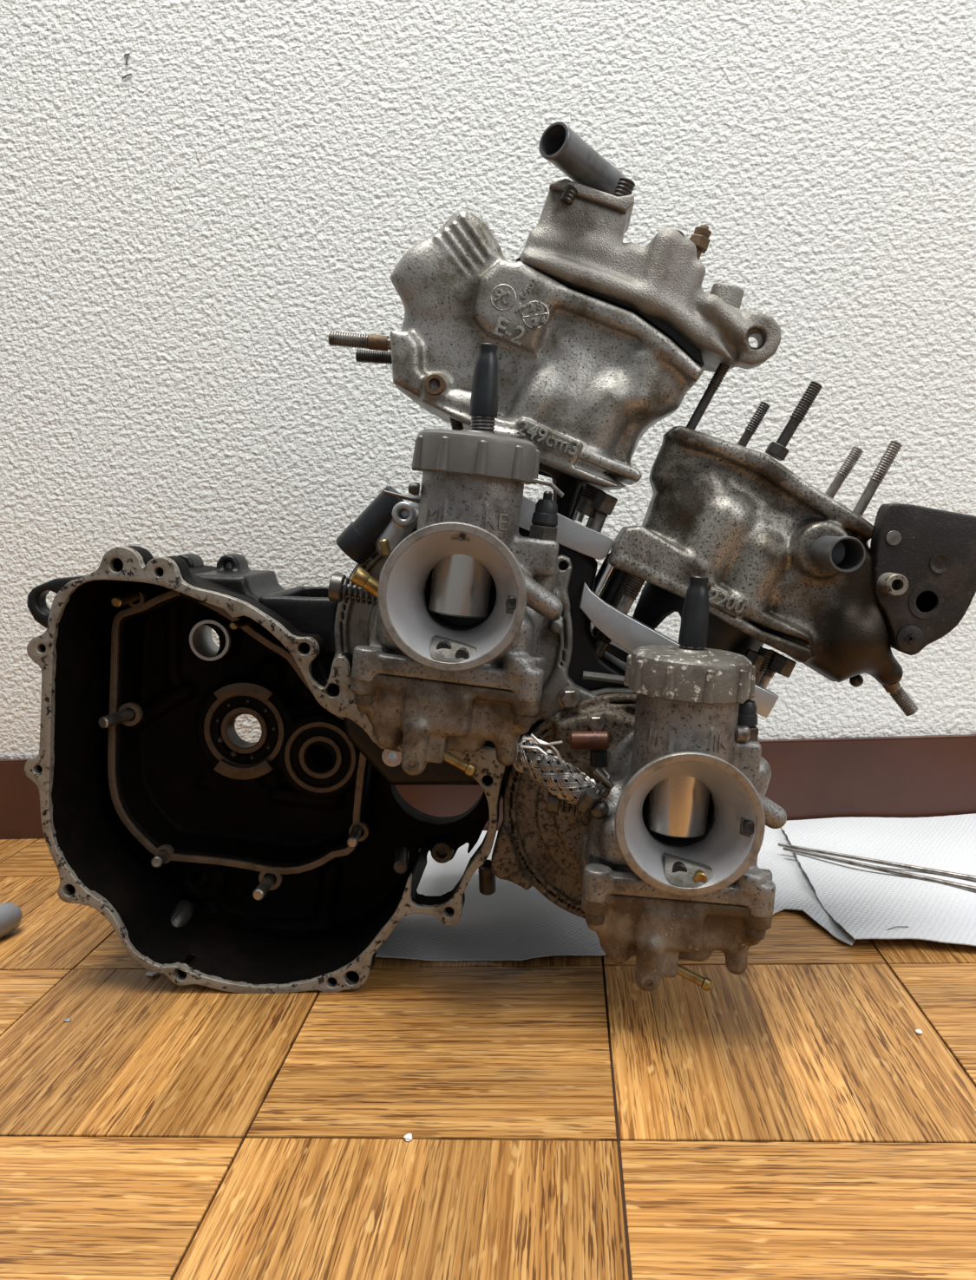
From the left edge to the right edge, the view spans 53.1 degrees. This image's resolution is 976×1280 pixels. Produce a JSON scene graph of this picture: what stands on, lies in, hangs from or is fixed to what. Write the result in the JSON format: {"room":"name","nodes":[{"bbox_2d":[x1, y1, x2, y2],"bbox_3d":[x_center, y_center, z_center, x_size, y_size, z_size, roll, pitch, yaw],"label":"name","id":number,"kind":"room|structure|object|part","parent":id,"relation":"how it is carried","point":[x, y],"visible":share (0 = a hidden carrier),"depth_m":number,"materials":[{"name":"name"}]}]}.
{"room":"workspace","nodes":[
{"label":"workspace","id":0,"kind":"room"},
{"bbox_2d":[0,0,975,759],"bbox_3d":[0.056,-0.440,0.708,2.600,1.220,0.022,-2,7,5],"label":"wall","id":1,"kind":"structure","parent":0,"point":[195,194],"depth_m":0.72,"materials":[{"name":"white paint"}]},
{"bbox_2d":[0,734,975,839],"bbox_3d":[0.080,0.115,0.763,2.600,0.068,0.009,-2,7,5],"label":"baseboard","id":2,"kind":"structure","parent":1,"relation":"attached to","point":[928,776],"depth_m":0.74,"materials":[{"name":"brown wood"}]},
{"bbox_2d":[0,830,975,1279],"bbox_3d":[0.021,0.255,-0.006,2.600,0.020,1.613,-2,7,5],"label":"floor","id":3,"kind":"structure","parent":0,"point":[790,1117],"depth_m":0.40,"materials":[{"name":"brown wood"}]},
{"bbox_2d":[0,902,22,938],"bbox_3d":[-0.309,0.174,0.594,0.023,0.023,0.051,2,8,30],"label":"handle","id":4,"kind":"object","parent":3,"relation":"on","point":[10,914],"visible":1,"depth_m":0.60,"materials":[{"name":"grey plastic"}]},
{"bbox_2d":[145,971,160,976],"bbox_3d":[-0.186,0.185,0.543,0.006,0.002,0.006,2,9,35],"label":"paper scrap","id":5,"kind":"object","parent":3,"relation":"on","point":[151,974],"visible":0.64,"depth_m":0.54,"materials":[{"name":"grey paper"}]},
{"bbox_2d":[403,1133,412,1141],"bbox_3d":[-0.032,0.197,0.388,0.004,0.002,0.003,-2,7,5],"label":"crumb","id":6,"kind":"object","parent":3,"relation":"on","point":[408,1137],"visible":1,"depth_m":0.39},
{"bbox_2d":[24,121,975,993],"bbox_3d":[-0.009,-0.035,0.534,0.535,0.428,0.230,-2,7,5],"label":"engine","id":7,"kind":"object","parent":3,"relation":"on","point":[474,636],"visible":1,"depth_m":0.49,"materials":[{"name":"grey metal"}]},
{"bbox_3d":[-0.065,0.028,0.590,0.410,0.189,0.145,-2,7,5],"label":"casing","id":8,"kind":"part","parent":7,"relation":"part of","materials":[{"name":"black metal"}]},
{"bbox_2d":[350,673,540,775],"bbox_3d":[-0.017,0.034,0.465,0.086,0.050,0.058,-2,7,5],"label":"bowl","id":9,"kind":"object","parent":7,"relation":"on","point":[474,723],"depth_m":0.44,"materials":[{"name":"grey metal"}]},
{"bbox_3d":[0.016,-0.068,0.500,0.094,0.057,0.014,-2,7,5],"label":"spacer plate","id":10,"kind":"part","parent":7,"relation":"part of","materials":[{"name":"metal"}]},
{"bbox_2d":[538,121,626,195],"bbox_3d":[0.048,-0.232,0.482,0.020,0.030,0.061,3,9,39],"label":"pipe","id":11,"kind":"object","parent":7,"relation":"attached to","point":[590,173],"depth_m":0.47,"materials":[{"name":"grey metal"}]},
{"bbox_3d":[0.055,0.059,0.486,0.009,0.008,0.008,-3,7,-6],"label":"fitting seat","id":12,"kind":"part","parent":7,"relation":"part of","materials":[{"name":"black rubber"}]},
{"bbox_2d":[580,864,773,991],"bbox_3d":[0.089,0.134,0.470,0.087,0.049,0.058,-2,7,5],"label":"bowl","id":13,"kind":"object","parent":7,"relation":"on","point":[662,919],"depth_m":0.44,"materials":[{"name":"metal"}]},
{"bbox_3d":[0.097,0.004,0.501,0.099,0.073,0.014,-2,7,5],"label":"spacer plate","id":14,"kind":"part","parent":7,"relation":"part of","materials":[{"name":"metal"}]},
{"bbox_3d":[0.224,-0.031,0.487,0.063,0.076,0.014,-2,7,5],"label":"flange plate","id":15,"kind":"part","parent":7,"relation":"part of","materials":[{"name":"black metal"}]},
{"bbox_2d":[375,825,855,961],"bbox_3d":[0.088,0.160,0.644,0.322,0.004,0.230,-2,7,5],"label":"paper sheet","id":16,"kind":"object","parent":3,"relation":"on","point":[514,922],"visible":0.36,"depth_m":0.59,"materials":[{"name":"white paper"}]},
{"bbox_2d":[781,813,975,945],"bbox_3d":[0.308,0.148,0.624,0.208,0.004,0.233,-2,7,5],"label":"paper towel","id":17,"kind":"object","parent":3,"relation":"on","point":[865,902],"visible":1,"depth_m":0.63,"materials":[{"name":"white paper"}]},
{"bbox_2d":[778,842,975,881],"bbox_3d":[0.278,0.147,0.626,0.189,0.004,0.004,3,9,38],"label":"rod","id":18,"kind":"object","parent":17,"relation":"on","point":[845,856],"visible":1,"depth_m":0.64,"materials":[{"name":"grey metal"}]},
{"bbox_2d":[782,846,975,892],"bbox_3d":[0.272,0.149,0.612,0.186,0.004,0.004,4,10,44],"label":"rod","id":19,"kind":"object","parent":17,"relation":"on","point":[966,887],"visible":1,"depth_m":0.62,"materials":[{"name":"silver metal"}]},
{"bbox_2d":[886,925,908,930],"bbox_3d":[0.228,0.160,0.543,0.014,0.002,0.001,-4,7,-13],"label":"hair","id":20,"kind":"object","parent":17,"relation":"on","point":[896,926],"visible":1,"depth_m":0.54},
{"bbox_2d":[915,1029,922,1034],"bbox_3d":[0.198,0.180,0.448,0.003,0.002,0.003,-2,7,5],"label":"crumb","id":21,"kind":"object","parent":3,"relation":"on","point":[918,1031],"visible":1,"depth_m":0.45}
]}

